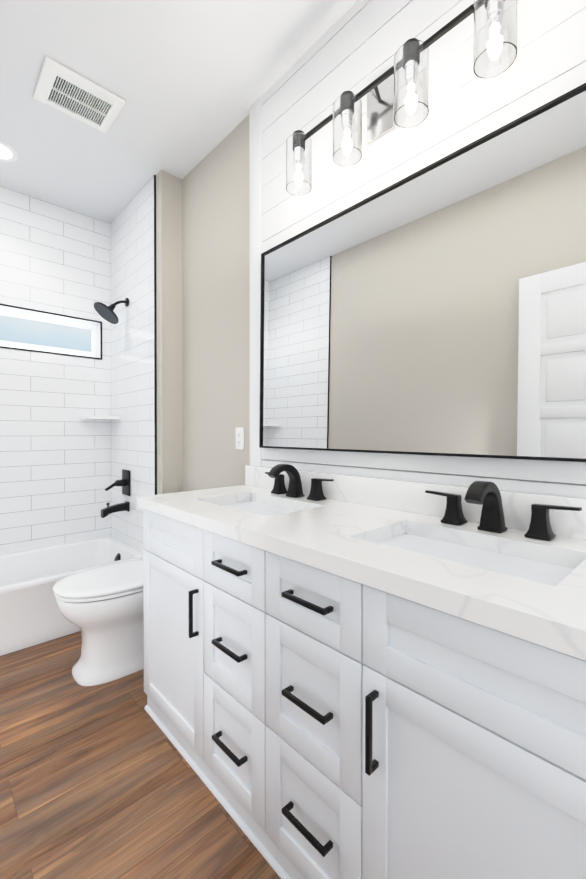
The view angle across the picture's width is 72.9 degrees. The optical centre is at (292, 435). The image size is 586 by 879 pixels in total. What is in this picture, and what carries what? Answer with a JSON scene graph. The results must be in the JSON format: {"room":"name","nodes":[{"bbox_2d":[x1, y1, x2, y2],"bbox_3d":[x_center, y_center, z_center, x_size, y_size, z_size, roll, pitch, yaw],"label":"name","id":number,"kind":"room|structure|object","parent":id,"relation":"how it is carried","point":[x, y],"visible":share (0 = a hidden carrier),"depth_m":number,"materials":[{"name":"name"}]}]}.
{"room":"bathroom","nodes":[
{"label":"bathroom","id":0,"kind":"room"},
{"bbox_2d":[0,186,110,554],"bbox_3d":[-1.929,-0.255,2.639,1.343,2.740,0.100,0,1,-43],"label":"wall tile","id":1,"kind":"structure","parent":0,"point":[55,465],"depth_m":2.79,"materials":[{"name":"white tile"}]},
{"bbox_2d":[0,303,101,359],"bbox_3d":[-1.912,-0.718,2.629,1.202,0.288,0.081,0,1,-43],"label":"window unit","id":2,"kind":"structure","parent":1,"relation":"in","point":[27,329],"depth_m":2.81,"materials":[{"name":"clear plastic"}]},
{"bbox_2d":[81,416,120,419],"bbox_3d":[-1.409,-0.133,2.912,0.210,0.022,0.210,0,1,-43],"label":"corner shelf","id":3,"kind":"object","parent":1,"relation":"attached to","point":[102,417],"visible":0.96,"depth_m":2.87,"materials":[{"name":"white stone"}]},
{"bbox_2d":[0,631,280,878],"bbox_3d":[-0.582,1.177,1.309,1.700,0.100,3.900,0,1,-43],"label":"floor","id":4,"kind":"structure","parent":0,"point":[103,781],"depth_m":1.26,"materials":[{"name":"brown wood"}]},
{"bbox_2d":[0,536,142,655],"bbox_3d":[-1.649,0.948,2.356,1.352,0.340,0.709,0,1,-43],"label":"bathtub","id":5,"kind":"object","parent":4,"relation":"on","point":[30,614],"visible":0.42,"depth_m":2.22,"materials":[{"name":"white ceramic"}]},
{"bbox_2d":[53,559,143,685],"bbox_3d":[-0.784,0.733,2.040,0.777,0.774,0.424,0,1,-43],"label":"toilet","id":6,"kind":"object","parent":4,"relation":"on","point":[101,608],"visible":0.46,"depth_m":1.82,"materials":[{"name":"white ceramic"}]},
{"bbox_2d":[137,504,585,878],"bbox_3d":[0.106,0.710,1.224,0.564,0.834,1.572,0,1,-43],"label":"bathroom vanity","id":7,"kind":"object","parent":4,"relation":"on","point":[352,677],"depth_m":0.82,"materials":[{"name":"white paint"}]},
{"bbox_2d":[137,484,585,651],"bbox_3d":[0.111,0.272,1.225,0.550,0.040,1.602,0,1,-43],"label":"countertop","id":8,"kind":"structure","parent":7,"relation":"on","point":[335,533],"depth_m":0.89,"materials":[{"name":"white stone"}]},
{"bbox_2d":[213,496,300,515],"bbox_3d":[-0.133,0.367,1.496,0.330,0.178,0.510,0,1,-43],"label":"sink","id":9,"kind":"object","parent":8,"relation":"in","point":[250,503],"depth_m":1.63,"materials":[{"name":"white ceramic"}]},
{"bbox_2d":[265,464,336,499],"bbox_3d":[-0.025,0.181,1.595,0.170,0.137,0.389,0,1,-43],"label":"faucet","id":10,"kind":"object","parent":8,"relation":"on","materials":[{"name":"black metal"}]},
{"bbox_2d":[369,528,580,583],"bbox_3d":[0.392,0.371,0.933,0.330,0.178,0.510,0,1,-43],"label":"sink","id":11,"kind":"object","parent":8,"relation":"in","point":[531,565],"depth_m":0.97,"materials":[{"name":"white ceramic"}]},
{"bbox_2d":[425,481,584,539],"bbox_3d":[0.500,0.185,1.033,0.170,0.137,0.388,0,1,-43],"label":"faucet","id":12,"kind":"object","parent":8,"relation":"on","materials":[{"name":"black metal"}]},
{"bbox_2d":[156,170,182,493],"bbox_3d":[-1.014,-0.256,2.831,0.237,2.740,0.870,0,1,-43],"label":"wall","id":13,"kind":"structure","parent":0,"point":[169,328],"depth_m":2.47,"materials":[{"name":"grey paint"}]},
{"bbox_2d":[110,176,154,552],"bbox_3d":[-1.131,-0.256,2.775,0.010,2.739,0.790,0,1,-43],"label":"wall tile","id":14,"kind":"structure","parent":13,"relation":"attached to","point":[132,329],"depth_m":2.73,"materials":[{"name":"white tile"}]},
{"bbox_2d":[94,298,128,323],"bbox_3d":[-1.246,-0.873,2.725,0.218,0.195,0.184,0,1,-43],"label":"shower head","id":15,"kind":"object","parent":14,"relation":"attached to","point":[106,313],"visible":1,"depth_m":2.71},
{"bbox_2d":[101,501,129,517],"bbox_3d":[-1.233,0.507,2.755,0.175,0.096,0.066,0,1,-43],"label":"tub spout","id":16,"kind":"object","parent":14,"relation":"attached to","point":[108,510],"visible":1,"depth_m":2.73,"materials":[{"name":"black metal"}]},
{"bbox_2d":[105,469,129,495],"bbox_3d":[-1.235,0.332,2.779,0.142,0.180,0.140,0,1,-43],"label":"shower valve","id":17,"kind":"object","parent":14,"relation":"attached to","point":[124,482],"visible":0.98,"depth_m":2.79,"materials":[{"name":"black metal"}]},
{"bbox_2d":[154,175,156,494],"bbox_3d":[-1.336,-0.249,2.004,1.362,2.739,0.057,0,1,-43],"label":"trim","id":18,"kind":"structure","parent":13,"relation":"attached to","point":[155,380],"depth_m":2.48,"materials":[{"name":"black metal"}]},
{"bbox_2d":[0,0,358,223],"bbox_3d":[-0.582,-1.663,1.286,1.700,0.100,3.900,0,1,-43],"label":"ceiling","id":19,"kind":"structure","parent":0,"point":[190,82],"depth_m":1.79,"materials":[{"name":"white paint"}]},
{"bbox_2d":[0,141,17,161],"bbox_3d":[-1.676,-1.618,2.248,0.196,0.006,0.196,0,1,-43],"label":"recessed light","id":20,"kind":"object","parent":19,"relation":"in","point":[8,153],"visible":1,"depth_m":2.27,"materials":[{"name":"white plastic"}]},
{"bbox_2d":[33,56,125,132],"bbox_3d":[-1.021,-1.611,1.899,0.335,0.014,0.275,0,1,-43],"label":"ceiling vent","id":21,"kind":"object","parent":19,"relation":"in","point":[66,90],"visible":0.98,"depth_m":1.88,"materials":[{"name":"white plastic"}]},
{"bbox_2d":[182,115,249,491],"bbox_3d":[0.300,-0.245,1.526,0.100,2.740,2.830,0,1,-43],"label":"wall","id":22,"kind":"structure","parent":0,"point":[216,295],"depth_m":2.23,"materials":[{"name":"grey paint"}]},
{"bbox_2d":[236,427,243,449],"bbox_3d":[-0.278,0.014,2.066,0.008,0.115,0.070,0,1,-43],"label":"electrical outlet plate","id":23,"kind":"object","parent":22,"relation":"attached to","point":[239,438],"visible":1,"depth_m":2.06,"materials":[{"name":"white plastic"}]},
{"bbox_2d":[249,97,262,465],"bbox_3d":[-0.177,-0.249,1.944,0.024,2.739,0.088,0,1,-43],"label":"trim","id":24,"kind":"structure","parent":22,"relation":"attached to","point":[255,160],"depth_m":1.93,"materials":[{"name":"white paint"}]},
{"bbox_2d":[261,0,585,498],"bbox_3d":[0.538,-0.242,1.182,0.020,2.739,2.002,0,1,-43],"label":"wall","id":25,"kind":"structure","parent":22,"relation":"attached to","point":[356,46],"depth_m":1.33,"materials":[{"name":"white paint"}]},
{"bbox_2d":[286,0,517,195],"bbox_3d":[0.289,-1.121,1.327,0.136,0.265,0.848,0,1,-43],"label":"sconce","id":26,"kind":"object","parent":25,"relation":"attached to","point":[397,92],"visible":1,"depth_m":1.24,"materials":[{"name":"clear glass"}]},
{"bbox_2d":[245,465,585,539],"bbox_3d":[0.311,0.201,1.398,0.020,0.100,1.582,0,1,-43],"label":"backsplash","id":27,"kind":"structure","parent":25,"relation":"attached to","point":[409,496],"depth_m":1.31,"materials":[{"name":"white stone"}]},
{"bbox_2d":[259,83,585,461],"bbox_3d":[0.300,-0.397,1.398,0.031,0.913,1.310,0,1,-43],"label":"mirror","id":28,"kind":"object","parent":25,"relation":"attached to","point":[437,308],"visible":0.98,"depth_m":1.21,"materials":[{"name":"black mirror"}]}
]}

